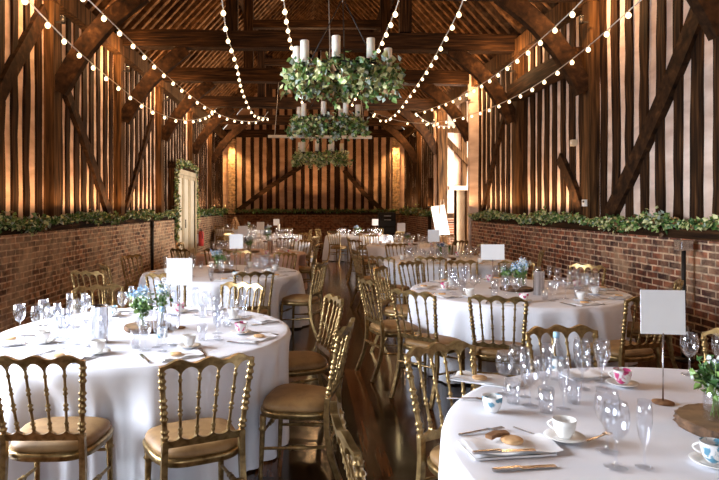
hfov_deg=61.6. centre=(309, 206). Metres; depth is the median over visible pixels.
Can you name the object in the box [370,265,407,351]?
banquet chair
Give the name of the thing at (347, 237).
banquet chair
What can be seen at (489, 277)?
tea cup
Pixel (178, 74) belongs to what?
tie beam
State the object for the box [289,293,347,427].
banquet chair
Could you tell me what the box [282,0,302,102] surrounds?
string lights
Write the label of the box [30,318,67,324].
napkin
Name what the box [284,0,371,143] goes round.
chandelier
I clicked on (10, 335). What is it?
table knife
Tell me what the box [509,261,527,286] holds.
jar
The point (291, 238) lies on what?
banquet chair
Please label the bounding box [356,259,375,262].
seat cushion
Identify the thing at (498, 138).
brace
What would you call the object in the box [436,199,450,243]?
easel
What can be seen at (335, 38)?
pillar candle
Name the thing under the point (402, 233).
banquet chair
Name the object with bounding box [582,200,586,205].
thermostat
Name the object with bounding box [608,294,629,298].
napkin
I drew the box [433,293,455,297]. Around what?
napkin
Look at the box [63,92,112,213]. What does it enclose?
brace
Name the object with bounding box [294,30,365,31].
beam
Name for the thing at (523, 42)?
wall plate
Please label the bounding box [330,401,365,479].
banquet chair
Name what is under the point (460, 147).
wall
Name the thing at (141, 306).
flower arrangement
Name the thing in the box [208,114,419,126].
tie beam
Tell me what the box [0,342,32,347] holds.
fork
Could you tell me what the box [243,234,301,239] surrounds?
tablecloth
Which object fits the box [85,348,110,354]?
saucer
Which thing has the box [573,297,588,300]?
saucer
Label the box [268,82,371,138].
pole
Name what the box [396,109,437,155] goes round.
brace
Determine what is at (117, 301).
seat cushion
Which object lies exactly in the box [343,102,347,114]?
pillar candle
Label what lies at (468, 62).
brace
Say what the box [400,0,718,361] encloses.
wall
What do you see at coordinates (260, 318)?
napkin
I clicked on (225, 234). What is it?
banquet chair
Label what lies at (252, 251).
log slice
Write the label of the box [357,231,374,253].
banquet chair
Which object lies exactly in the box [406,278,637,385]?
tablecloth
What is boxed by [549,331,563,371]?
water bottle
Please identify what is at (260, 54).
post
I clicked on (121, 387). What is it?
tablecloth
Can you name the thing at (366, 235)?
banquet chair
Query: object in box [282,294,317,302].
seat cushion
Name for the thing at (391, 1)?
purlin
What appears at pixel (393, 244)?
banquet chair
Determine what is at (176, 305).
tea cup
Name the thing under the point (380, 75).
chandelier
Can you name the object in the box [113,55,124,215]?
timber post
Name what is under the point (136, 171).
brace
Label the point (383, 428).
floor
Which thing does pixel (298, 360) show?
seat cushion
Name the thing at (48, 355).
napkin
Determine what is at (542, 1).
tie beam
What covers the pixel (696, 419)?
log slice
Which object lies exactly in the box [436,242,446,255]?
jar
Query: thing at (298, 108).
pillar candle
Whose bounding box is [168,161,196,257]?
door
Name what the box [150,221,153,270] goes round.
downpipe
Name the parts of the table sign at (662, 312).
stem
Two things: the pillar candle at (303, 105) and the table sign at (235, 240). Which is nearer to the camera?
the table sign at (235, 240)
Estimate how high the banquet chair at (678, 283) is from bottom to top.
0.945 m
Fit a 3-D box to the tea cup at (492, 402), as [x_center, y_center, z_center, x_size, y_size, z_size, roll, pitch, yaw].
[0.776,0.835,2.552,0.088,0.066,0.088,0,0,-12]
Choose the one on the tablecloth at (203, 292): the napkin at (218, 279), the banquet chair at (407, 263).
the napkin at (218, 279)
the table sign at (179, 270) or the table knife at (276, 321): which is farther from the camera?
the table knife at (276, 321)
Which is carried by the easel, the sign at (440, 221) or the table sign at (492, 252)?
the sign at (440, 221)
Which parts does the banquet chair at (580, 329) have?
post, rail, post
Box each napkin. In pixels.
[0,336,24,346]
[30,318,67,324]
[41,353,89,358]
[117,307,133,311]
[153,349,203,362]
[184,307,217,310]
[214,278,236,280]
[238,333,276,342]
[248,315,276,322]
[267,274,284,277]
[416,285,430,288]
[432,280,447,281]
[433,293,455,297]
[449,370,521,388]
[457,433,562,460]
[493,301,523,304]
[545,280,569,283]
[558,369,613,380]
[570,301,602,305]
[587,286,615,289]
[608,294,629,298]
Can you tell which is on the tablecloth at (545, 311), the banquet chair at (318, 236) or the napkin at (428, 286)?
the napkin at (428, 286)
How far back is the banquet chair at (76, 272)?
6.50 m
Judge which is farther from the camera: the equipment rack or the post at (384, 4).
the equipment rack
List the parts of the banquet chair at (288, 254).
rail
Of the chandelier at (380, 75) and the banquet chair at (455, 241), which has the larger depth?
the banquet chair at (455, 241)
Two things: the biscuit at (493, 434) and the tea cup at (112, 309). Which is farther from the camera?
the tea cup at (112, 309)
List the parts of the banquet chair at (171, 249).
rail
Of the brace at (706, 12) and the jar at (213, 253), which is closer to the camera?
the brace at (706, 12)
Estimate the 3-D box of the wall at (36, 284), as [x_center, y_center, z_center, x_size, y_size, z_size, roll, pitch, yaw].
[-4.025,-0.808,11.600,0.550,4.855,31.200,0,0,0]
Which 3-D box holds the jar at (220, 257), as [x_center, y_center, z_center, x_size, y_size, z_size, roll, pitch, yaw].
[-1.170,0.722,7.901,0.168,0.221,0.150,0,0,-1]
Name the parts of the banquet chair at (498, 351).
post, leg, rail, rail, seat frame, leg, post, leg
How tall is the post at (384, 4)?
2.310 m
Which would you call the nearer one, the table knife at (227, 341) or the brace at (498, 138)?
the table knife at (227, 341)
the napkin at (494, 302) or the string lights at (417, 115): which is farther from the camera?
the string lights at (417, 115)
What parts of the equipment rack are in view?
drawer, drawer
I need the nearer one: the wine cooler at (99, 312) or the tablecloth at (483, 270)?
the wine cooler at (99, 312)
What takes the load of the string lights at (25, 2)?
hanging from the brace at (200, 91)
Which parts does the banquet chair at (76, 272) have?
post, rail, rail, post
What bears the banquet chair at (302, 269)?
on the floor
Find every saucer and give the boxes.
[31,338,55,343]
[48,323,68,327]
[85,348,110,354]
[108,312,121,316]
[171,309,187,312]
[177,342,200,348]
[224,315,241,319]
[230,329,250,333]
[544,428,585,442]
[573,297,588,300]
[606,378,638,387]
[688,451,718,468]
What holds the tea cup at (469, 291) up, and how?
on the saucer
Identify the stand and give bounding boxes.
[674,240,694,361]
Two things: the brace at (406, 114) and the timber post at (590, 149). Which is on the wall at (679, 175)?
the timber post at (590, 149)
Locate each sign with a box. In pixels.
[166,258,191,328]
[229,234,242,270]
[238,226,247,235]
[257,222,263,241]
[273,219,278,234]
[372,219,377,224]
[397,223,404,231]
[428,230,438,260]
[431,205,449,234]
[481,244,504,288]
[640,290,685,405]
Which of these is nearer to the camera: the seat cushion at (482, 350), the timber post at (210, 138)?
the seat cushion at (482, 350)
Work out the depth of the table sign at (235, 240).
8.14 m
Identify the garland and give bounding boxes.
[0,209,177,236]
[173,158,199,241]
[197,205,228,217]
[234,207,397,213]
[398,204,432,217]
[467,205,718,236]
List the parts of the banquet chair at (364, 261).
leg, rail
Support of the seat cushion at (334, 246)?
on the banquet chair at (339, 246)
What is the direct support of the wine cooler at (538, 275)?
on the tablecloth at (545, 311)
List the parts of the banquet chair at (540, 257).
post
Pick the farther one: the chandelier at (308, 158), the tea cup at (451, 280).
the chandelier at (308, 158)
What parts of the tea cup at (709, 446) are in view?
handle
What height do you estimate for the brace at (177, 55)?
1.640 m
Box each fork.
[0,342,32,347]
[458,426,503,435]
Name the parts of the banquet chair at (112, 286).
post, rail, post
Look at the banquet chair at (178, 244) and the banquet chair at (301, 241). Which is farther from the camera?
the banquet chair at (301, 241)
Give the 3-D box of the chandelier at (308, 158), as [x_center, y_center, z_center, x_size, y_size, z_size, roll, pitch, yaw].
[0.240,-1.980,12.222,1.257,2.401,1.274,0,0,-35]
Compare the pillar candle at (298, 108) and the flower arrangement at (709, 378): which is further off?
the pillar candle at (298, 108)
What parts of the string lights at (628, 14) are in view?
bulb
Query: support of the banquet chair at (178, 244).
on the floor
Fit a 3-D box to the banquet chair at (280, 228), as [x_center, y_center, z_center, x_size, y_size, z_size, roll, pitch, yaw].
[-0.866,1.155,19.551,0.472,0.945,0.542,0,0,18]
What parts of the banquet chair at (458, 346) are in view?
post, leg, seat frame, rail, rail, post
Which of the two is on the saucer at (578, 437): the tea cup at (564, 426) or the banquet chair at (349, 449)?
the tea cup at (564, 426)
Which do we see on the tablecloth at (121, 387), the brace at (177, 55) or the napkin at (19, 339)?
the napkin at (19, 339)
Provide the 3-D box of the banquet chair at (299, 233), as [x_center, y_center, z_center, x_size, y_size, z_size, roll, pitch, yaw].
[-0.278,1.155,15.734,0.472,0.945,0.542,0,0,38]
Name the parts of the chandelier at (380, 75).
chain, chain, chain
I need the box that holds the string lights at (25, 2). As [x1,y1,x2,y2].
[22,0,216,123]
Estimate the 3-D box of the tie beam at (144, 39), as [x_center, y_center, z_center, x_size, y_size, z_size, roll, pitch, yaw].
[0.174,-3.348,12.150,8.654,0.454,0.309,0,0,0]
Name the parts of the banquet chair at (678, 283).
seat frame, leg, rail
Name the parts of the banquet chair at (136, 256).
post, leg, rail, rail, post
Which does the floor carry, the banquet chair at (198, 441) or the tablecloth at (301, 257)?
the banquet chair at (198, 441)
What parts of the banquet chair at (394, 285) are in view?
post, leg, rail, post, leg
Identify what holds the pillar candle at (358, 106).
on the chandelier at (304, 125)
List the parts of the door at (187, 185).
panel, panel, panel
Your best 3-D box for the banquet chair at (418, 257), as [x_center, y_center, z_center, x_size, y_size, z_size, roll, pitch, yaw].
[1.752,1.155,8.547,0.472,0.945,0.542,0,0,20]
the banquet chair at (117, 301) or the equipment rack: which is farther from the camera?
the equipment rack
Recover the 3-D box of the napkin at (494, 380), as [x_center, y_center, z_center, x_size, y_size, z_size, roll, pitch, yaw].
[0.878,0.857,2.997,0.322,0.022,0.170,0,0,30]
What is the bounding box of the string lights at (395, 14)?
[351,0,398,105]
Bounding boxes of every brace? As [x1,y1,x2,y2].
[0,4,48,111]
[55,0,149,96]
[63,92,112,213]
[122,47,190,124]
[125,114,154,213]
[162,82,215,141]
[192,107,234,154]
[212,124,246,163]
[382,126,416,163]
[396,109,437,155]
[418,84,468,141]
[447,51,515,124]
[480,116,504,211]
[494,0,587,95]
[556,153,582,215]
[600,8,700,218]
[686,0,718,40]
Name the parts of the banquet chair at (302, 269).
post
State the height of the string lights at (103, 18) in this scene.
0.806 m
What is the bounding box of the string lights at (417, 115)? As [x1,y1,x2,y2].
[415,112,455,128]
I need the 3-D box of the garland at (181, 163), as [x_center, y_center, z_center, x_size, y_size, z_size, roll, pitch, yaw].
[-3.689,-0.219,18.063,0.356,2.413,3.172,0,0,0]
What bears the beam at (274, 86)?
attached to the post at (269, 91)
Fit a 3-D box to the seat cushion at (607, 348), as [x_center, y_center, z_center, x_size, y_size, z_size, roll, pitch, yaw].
[2.545,1.147,4.915,0.447,0.060,0.408,0,0,-16]
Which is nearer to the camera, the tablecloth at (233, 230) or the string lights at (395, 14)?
the string lights at (395, 14)
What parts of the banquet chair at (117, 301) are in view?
rail, post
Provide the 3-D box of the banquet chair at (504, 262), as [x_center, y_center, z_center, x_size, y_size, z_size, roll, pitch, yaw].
[2.552,1.155,7.421,0.472,0.945,0.542,0,0,19]
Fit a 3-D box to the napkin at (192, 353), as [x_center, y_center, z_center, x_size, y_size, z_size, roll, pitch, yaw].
[-0.762,0.859,3.479,0.268,0.018,0.141,0,0,-36]
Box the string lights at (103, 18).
[81,0,267,123]
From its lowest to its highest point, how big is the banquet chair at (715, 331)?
0.945 m
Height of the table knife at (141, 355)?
0.009 m
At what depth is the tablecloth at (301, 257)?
10.76 m
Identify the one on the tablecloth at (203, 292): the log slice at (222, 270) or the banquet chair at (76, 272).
the log slice at (222, 270)
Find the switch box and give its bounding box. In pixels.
[570,140,576,145]
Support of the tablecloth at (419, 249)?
on the round table
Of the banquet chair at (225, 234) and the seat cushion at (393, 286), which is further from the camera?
the banquet chair at (225, 234)
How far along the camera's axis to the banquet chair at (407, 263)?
7.53 m
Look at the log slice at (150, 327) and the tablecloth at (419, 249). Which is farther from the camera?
the tablecloth at (419, 249)
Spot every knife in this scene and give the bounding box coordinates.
[0,335,35,337]
[139,354,149,362]
[227,341,258,344]
[252,321,279,324]
[447,397,481,399]
[472,448,535,453]
[492,464,557,471]
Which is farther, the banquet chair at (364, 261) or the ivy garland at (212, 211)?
the ivy garland at (212, 211)
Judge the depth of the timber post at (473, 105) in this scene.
15.25 m
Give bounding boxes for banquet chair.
[0,355,113,479]
[70,270,127,313]
[71,283,124,313]
[99,263,138,307]
[120,254,143,296]
[142,353,254,479]
[145,273,186,306]
[170,248,190,257]
[176,242,193,265]
[204,248,228,264]
[214,226,228,248]
[219,281,263,313]
[223,233,234,248]
[223,250,251,264]
[225,230,233,243]
[231,271,274,315]
[258,318,354,479]
[273,252,296,269]
[276,237,294,249]
[279,228,291,233]
[280,261,329,339]
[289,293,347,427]
[297,233,310,240]
[297,240,312,282]
[299,243,319,289]
[306,235,319,273]
[315,229,323,257]
[327,231,348,263]
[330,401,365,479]
[346,236,368,277]
[346,239,377,282]
[349,249,387,310]
[355,277,421,382]
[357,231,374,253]
[364,234,378,271]
[367,255,409,318]
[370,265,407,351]
[385,243,405,256]
[389,288,465,409]
[394,231,403,242]
[397,261,425,319]
[404,340,478,479]
[414,256,446,283]
[439,234,454,244]
[444,260,477,278]
[451,240,467,254]
[467,294,529,391]
[497,260,535,279]
[513,250,544,279]
[525,324,599,372]
[568,263,606,285]
[584,296,661,367]
[627,279,683,368]
[700,327,718,364]
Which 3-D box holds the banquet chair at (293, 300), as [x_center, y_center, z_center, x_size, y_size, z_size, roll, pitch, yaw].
[-0.066,1.155,7.575,0.542,0.945,0.472,0,0,21]
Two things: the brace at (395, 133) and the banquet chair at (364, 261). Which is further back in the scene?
the brace at (395, 133)
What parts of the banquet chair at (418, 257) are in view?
post, rail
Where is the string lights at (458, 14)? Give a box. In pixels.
[370,0,464,121]
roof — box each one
[79,0,314,128]
[314,0,558,128]
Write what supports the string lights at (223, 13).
hanging from the pole
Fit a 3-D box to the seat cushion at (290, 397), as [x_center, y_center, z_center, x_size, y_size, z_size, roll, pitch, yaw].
[-0.058,1.147,3.642,0.408,0.060,0.447,0,0,13]
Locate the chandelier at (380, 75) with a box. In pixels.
[279,0,407,110]
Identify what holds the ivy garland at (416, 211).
attached to the wall at (679, 175)
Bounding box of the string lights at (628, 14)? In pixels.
[373,0,641,125]
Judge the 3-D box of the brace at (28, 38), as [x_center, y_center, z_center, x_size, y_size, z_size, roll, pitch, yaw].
[-3.920,-1.306,7.494,0.125,3.290,2.770,0,0,0]
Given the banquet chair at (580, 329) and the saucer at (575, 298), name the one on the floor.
the banquet chair at (580, 329)
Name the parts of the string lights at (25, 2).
bulb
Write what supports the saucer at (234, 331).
on the tablecloth at (121, 387)
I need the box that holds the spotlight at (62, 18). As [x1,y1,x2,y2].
[56,16,64,23]
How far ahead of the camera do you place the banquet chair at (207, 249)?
9.93 m
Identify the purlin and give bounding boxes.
[239,0,265,67]
[363,0,393,57]
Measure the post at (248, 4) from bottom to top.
2.310 m
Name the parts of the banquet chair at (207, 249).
rail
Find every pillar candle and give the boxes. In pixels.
[293,46,299,62]
[297,107,300,117]
[300,39,308,61]
[301,103,305,115]
[301,141,304,151]
[315,141,318,150]
[321,101,325,113]
[332,35,339,56]
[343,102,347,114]
[355,104,360,117]
[367,37,374,57]
[384,47,391,65]
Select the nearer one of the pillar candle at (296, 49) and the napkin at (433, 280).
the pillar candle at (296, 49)
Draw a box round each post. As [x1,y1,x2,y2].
[43,1,60,216]
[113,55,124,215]
[155,87,163,213]
[187,112,193,163]
[208,132,212,208]
[226,0,238,30]
[244,0,253,67]
[257,51,264,96]
[266,56,272,114]
[380,0,389,61]
[398,0,411,32]
[416,130,421,208]
[437,112,447,243]
[468,74,478,253]
[512,55,523,214]
[582,1,599,218]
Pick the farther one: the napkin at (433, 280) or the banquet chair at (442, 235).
the banquet chair at (442, 235)
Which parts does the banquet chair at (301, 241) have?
rail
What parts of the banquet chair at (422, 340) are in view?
leg, post, rail, rail, leg, seat frame, leg, post, leg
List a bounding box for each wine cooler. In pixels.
[90,304,108,342]
[268,241,272,253]
[442,246,447,261]
[533,270,544,294]
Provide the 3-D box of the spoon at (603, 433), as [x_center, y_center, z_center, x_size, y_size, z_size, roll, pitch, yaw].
[1.063,0.845,2.207,0.146,0.007,0.030,0,0,-30]
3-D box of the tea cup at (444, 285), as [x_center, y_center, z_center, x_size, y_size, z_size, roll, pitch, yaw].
[1.413,0.824,6.301,0.088,0.066,0.088,0,0,-16]
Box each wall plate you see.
[43,0,226,138]
[401,0,598,137]
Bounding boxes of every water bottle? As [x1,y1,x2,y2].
[157,306,167,337]
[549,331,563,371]
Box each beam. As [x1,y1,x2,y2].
[114,29,520,54]
[163,67,468,85]
[193,96,437,110]
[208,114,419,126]
[253,20,380,29]
[265,58,355,65]
[272,84,288,88]
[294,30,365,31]
[427,0,580,2]
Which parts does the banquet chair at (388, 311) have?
leg, post, rail, rail, post, seat frame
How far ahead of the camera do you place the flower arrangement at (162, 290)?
4.29 m
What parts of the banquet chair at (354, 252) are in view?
leg, rail, leg, post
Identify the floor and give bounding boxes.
[59,243,714,479]
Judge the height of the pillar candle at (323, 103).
0.191 m
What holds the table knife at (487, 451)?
on the napkin at (543, 445)
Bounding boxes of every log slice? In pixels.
[124,321,171,333]
[209,268,234,272]
[244,250,259,252]
[499,285,532,291]
[672,403,718,438]
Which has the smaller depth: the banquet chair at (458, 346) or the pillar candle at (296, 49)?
the banquet chair at (458, 346)
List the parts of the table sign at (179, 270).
stem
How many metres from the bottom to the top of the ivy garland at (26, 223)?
0.434 m
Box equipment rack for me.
[378,212,395,241]
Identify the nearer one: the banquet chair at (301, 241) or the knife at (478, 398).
the knife at (478, 398)
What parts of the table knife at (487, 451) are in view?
handle, blade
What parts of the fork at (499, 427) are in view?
handle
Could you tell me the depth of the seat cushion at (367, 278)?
9.49 m
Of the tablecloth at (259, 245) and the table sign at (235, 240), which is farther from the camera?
the tablecloth at (259, 245)
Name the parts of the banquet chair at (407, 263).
post, leg, rail, post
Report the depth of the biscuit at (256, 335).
3.92 m
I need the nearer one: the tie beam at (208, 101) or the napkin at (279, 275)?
the napkin at (279, 275)
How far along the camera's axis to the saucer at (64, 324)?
4.33 m
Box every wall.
[0,0,226,332]
[223,52,403,242]
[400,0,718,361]
[434,101,467,242]
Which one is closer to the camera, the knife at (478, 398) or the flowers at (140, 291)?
the knife at (478, 398)
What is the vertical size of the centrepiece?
0.486 m
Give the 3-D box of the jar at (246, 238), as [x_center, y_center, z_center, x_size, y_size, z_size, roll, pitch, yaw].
[-1.197,0.700,11.561,0.188,0.264,0.178,0,0,-42]
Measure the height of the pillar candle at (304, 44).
0.212 m
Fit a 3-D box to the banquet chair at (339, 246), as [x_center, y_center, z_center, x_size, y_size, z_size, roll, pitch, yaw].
[0.805,1.155,17.468,0.472,0.945,0.542,0,0,37]
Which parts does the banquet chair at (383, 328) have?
leg, post, rail, rail, leg, post, seat frame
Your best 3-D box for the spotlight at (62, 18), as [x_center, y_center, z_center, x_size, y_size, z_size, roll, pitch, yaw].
[-3.643,-2.731,8.760,0.135,0.102,0.070,0,0,0]
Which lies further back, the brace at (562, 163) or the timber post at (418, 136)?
the timber post at (418, 136)
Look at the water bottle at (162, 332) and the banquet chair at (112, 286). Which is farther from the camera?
the banquet chair at (112, 286)
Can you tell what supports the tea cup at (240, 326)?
on the saucer at (234, 331)
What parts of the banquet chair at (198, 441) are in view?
leg, post, leg, seat frame, rail, rail, leg, leg, post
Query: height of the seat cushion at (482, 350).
0.060 m
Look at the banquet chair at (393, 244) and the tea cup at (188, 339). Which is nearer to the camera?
the tea cup at (188, 339)
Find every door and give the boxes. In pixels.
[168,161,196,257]
[428,178,467,254]
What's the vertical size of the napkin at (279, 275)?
0.018 m
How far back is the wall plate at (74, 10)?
12.05 m
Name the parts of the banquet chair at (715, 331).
post, rail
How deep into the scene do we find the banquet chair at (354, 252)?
9.55 m
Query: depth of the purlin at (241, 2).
16.31 m
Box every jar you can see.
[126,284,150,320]
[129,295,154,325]
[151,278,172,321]
[209,249,222,267]
[215,253,225,268]
[243,237,250,249]
[247,235,254,248]
[265,230,271,240]
[403,232,410,242]
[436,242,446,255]
[500,265,514,284]
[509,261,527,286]
[516,257,530,284]
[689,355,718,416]
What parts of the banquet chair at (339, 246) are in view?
leg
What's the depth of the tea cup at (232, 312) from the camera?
4.62 m
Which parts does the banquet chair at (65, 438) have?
post, leg, leg, rail, rail, seat frame, post, leg, leg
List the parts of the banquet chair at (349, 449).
post, post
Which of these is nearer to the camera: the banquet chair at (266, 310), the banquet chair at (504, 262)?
the banquet chair at (266, 310)
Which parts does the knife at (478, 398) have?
handle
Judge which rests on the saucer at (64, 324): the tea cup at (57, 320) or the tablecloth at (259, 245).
the tea cup at (57, 320)
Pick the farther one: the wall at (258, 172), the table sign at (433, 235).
the wall at (258, 172)
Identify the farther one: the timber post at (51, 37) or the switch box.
the switch box
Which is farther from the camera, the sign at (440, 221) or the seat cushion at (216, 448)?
the sign at (440, 221)
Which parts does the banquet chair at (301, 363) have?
seat frame, leg, post, rail, rail, post, leg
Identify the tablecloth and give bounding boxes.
[0,307,290,479]
[138,265,308,327]
[194,249,306,289]
[213,229,265,248]
[226,240,313,267]
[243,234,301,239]
[322,234,392,261]
[366,243,456,275]
[381,255,513,305]
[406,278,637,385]
[438,367,718,479]
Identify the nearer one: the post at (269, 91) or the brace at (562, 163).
the brace at (562, 163)
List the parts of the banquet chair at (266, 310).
post, rail, rail, leg, post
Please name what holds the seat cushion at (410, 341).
on the banquet chair at (422, 340)
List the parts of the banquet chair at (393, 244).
rail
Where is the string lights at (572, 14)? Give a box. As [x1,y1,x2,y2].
[415,0,582,114]
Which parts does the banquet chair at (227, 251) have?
rail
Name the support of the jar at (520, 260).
on the log slice at (509, 288)
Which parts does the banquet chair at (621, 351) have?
leg, seat frame, leg, post, rail, rail, leg, post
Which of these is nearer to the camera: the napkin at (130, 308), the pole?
the napkin at (130, 308)
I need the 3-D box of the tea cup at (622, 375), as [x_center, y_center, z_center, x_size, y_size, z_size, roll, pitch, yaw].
[1.518,0.824,2.921,0.088,0.066,0.088,0,0,-8]
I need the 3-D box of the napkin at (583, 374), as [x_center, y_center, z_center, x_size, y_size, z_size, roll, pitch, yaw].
[1.433,0.859,3.088,0.268,0.018,0.141,0,0,-10]
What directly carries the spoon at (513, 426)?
on the tablecloth at (645, 443)
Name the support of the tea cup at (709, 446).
on the saucer at (697, 457)
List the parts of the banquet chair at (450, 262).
post, rail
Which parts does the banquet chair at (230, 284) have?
post, rail, post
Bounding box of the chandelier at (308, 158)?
[291,51,353,169]
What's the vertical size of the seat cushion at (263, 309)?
0.060 m
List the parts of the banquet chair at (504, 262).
post, rail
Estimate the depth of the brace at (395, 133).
23.13 m
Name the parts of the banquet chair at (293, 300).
leg, leg, seat frame, post, leg, rail, rail, leg, post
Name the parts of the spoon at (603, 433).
handle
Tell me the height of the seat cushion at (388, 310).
0.060 m
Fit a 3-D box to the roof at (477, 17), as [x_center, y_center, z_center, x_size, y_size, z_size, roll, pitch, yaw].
[2.467,-5.641,11.600,4.688,4.978,32.200,0,0,0]
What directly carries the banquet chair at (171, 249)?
on the floor
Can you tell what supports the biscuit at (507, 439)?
on the napkin at (543, 445)
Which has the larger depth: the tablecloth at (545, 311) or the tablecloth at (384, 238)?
the tablecloth at (384, 238)
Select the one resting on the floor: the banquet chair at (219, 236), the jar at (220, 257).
the banquet chair at (219, 236)
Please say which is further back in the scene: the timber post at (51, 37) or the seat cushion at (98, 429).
the timber post at (51, 37)
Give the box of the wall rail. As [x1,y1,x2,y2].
[507,47,582,100]
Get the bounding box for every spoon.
[513,426,533,433]
[586,432,612,441]
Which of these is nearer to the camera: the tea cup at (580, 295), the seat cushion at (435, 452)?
the seat cushion at (435, 452)
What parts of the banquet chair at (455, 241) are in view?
rail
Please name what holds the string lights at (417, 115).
hanging from the timber post
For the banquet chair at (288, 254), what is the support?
on the floor
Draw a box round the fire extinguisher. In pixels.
[197,229,203,245]
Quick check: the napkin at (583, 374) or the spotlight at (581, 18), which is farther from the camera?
the spotlight at (581, 18)
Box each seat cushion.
[11,416,110,452]
[82,305,127,312]
[110,297,138,305]
[145,417,237,458]
[231,306,266,314]
[263,383,335,412]
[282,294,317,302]
[289,351,327,370]
[299,266,310,270]
[331,245,346,247]
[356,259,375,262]
[361,276,386,281]
[370,319,418,332]
[379,284,409,290]
[384,304,407,314]
[405,333,459,347]
[430,445,439,467]
[476,340,527,356]
[586,340,653,356]
[627,321,667,334]
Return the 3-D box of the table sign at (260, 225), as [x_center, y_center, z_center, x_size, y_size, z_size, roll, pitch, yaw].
[-1.220,0.619,14.800,0.185,0.500,0.090,0,0,0]
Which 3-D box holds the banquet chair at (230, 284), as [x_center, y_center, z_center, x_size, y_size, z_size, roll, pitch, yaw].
[-0.707,1.155,5.229,0.472,0.945,0.542,0,0,24]
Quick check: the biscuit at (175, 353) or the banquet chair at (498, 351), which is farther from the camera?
the banquet chair at (498, 351)
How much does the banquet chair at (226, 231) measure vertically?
0.945 m
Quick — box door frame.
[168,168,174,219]
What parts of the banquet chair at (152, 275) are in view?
post, rail, post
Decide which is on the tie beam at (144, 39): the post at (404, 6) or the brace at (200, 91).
the post at (404, 6)
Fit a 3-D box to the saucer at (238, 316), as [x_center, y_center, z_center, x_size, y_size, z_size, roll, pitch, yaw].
[-0.596,0.860,4.650,0.146,0.017,0.146,0,0,0]
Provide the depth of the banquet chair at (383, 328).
5.69 m
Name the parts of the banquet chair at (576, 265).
post, rail, post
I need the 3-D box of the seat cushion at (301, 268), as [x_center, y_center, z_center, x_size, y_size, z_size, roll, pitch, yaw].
[-0.142,1.147,11.240,0.408,0.060,0.447,0,0,9]
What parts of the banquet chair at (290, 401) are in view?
leg, leg, seat frame, post, leg, rail, leg, rail, post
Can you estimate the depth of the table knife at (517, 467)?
1.98 m
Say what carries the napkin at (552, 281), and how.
on the tablecloth at (545, 311)
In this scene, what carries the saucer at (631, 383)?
on the tablecloth at (645, 443)
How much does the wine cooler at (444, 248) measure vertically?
0.238 m
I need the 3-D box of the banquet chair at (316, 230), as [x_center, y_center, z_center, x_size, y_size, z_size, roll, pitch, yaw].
[0.445,1.155,18.822,0.542,0.945,0.472,0,0,22]
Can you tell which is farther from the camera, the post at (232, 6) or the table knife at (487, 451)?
the post at (232, 6)
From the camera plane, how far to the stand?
6.34 m
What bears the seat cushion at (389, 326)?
on the banquet chair at (383, 328)
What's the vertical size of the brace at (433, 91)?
1.645 m
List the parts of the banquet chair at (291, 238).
rail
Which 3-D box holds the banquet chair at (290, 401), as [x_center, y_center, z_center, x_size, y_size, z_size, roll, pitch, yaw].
[-0.004,1.155,3.629,0.542,0.945,0.472,0,0,13]
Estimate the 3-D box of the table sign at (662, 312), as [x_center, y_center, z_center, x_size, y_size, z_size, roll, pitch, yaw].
[1.565,0.619,2.660,0.185,0.500,0.090,0,0,8]
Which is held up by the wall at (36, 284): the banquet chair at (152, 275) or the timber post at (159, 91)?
the timber post at (159, 91)
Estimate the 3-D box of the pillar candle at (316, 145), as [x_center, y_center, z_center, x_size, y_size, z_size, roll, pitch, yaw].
[0.139,-1.197,11.785,0.080,0.206,0.080,0,0,0]
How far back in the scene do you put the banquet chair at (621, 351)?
4.73 m
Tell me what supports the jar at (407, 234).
on the log slice
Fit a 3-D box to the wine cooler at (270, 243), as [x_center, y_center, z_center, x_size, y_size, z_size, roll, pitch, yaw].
[-0.740,0.750,11.200,0.112,0.238,0.112,0,0,0]
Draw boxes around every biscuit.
[4,336,16,339]
[51,353,64,356]
[169,351,181,355]
[253,334,263,337]
[472,375,486,379]
[485,430,509,439]
[500,435,523,444]
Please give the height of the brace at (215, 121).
1.643 m
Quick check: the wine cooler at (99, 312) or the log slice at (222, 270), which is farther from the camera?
the log slice at (222, 270)
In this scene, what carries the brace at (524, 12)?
attached to the timber post at (590, 149)
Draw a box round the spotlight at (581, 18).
[579,16,587,23]
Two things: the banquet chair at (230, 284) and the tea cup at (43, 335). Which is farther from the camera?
the banquet chair at (230, 284)
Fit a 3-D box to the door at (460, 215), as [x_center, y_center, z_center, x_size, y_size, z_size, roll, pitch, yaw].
[5.450,0.320,19.925,2.900,2.600,0.950,0,0,0]
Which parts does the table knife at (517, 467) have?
handle, blade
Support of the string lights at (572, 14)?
hanging from the brace at (706, 12)
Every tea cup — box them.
[36,329,52,341]
[52,316,64,325]
[91,339,105,351]
[108,305,117,314]
[174,302,184,311]
[179,333,195,345]
[228,308,238,317]
[235,321,247,331]
[440,282,449,288]
[448,277,456,283]
[465,288,473,295]
[482,393,502,412]
[485,274,493,280]
[519,293,528,299]
[547,415,576,438]
[572,280,580,286]
[576,291,585,298]
[589,286,599,293]
[608,367,631,383]
[692,437,718,463]
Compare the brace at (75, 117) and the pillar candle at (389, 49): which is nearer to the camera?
the pillar candle at (389, 49)
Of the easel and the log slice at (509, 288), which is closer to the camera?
the log slice at (509, 288)
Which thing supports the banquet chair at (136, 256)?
on the floor
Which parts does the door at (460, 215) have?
frame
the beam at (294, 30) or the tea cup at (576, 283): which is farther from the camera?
the beam at (294, 30)
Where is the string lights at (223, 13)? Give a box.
[221,0,268,119]
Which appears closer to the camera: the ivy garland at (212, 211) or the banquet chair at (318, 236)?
the banquet chair at (318, 236)
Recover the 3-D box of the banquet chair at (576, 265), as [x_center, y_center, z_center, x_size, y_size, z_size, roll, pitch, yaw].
[3.135,1.155,7.021,0.542,0.945,0.472,0,0,-38]
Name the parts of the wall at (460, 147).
rail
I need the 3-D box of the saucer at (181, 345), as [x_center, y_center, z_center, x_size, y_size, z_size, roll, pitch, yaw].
[-0.748,0.860,3.709,0.146,0.017,0.146,0,0,0]

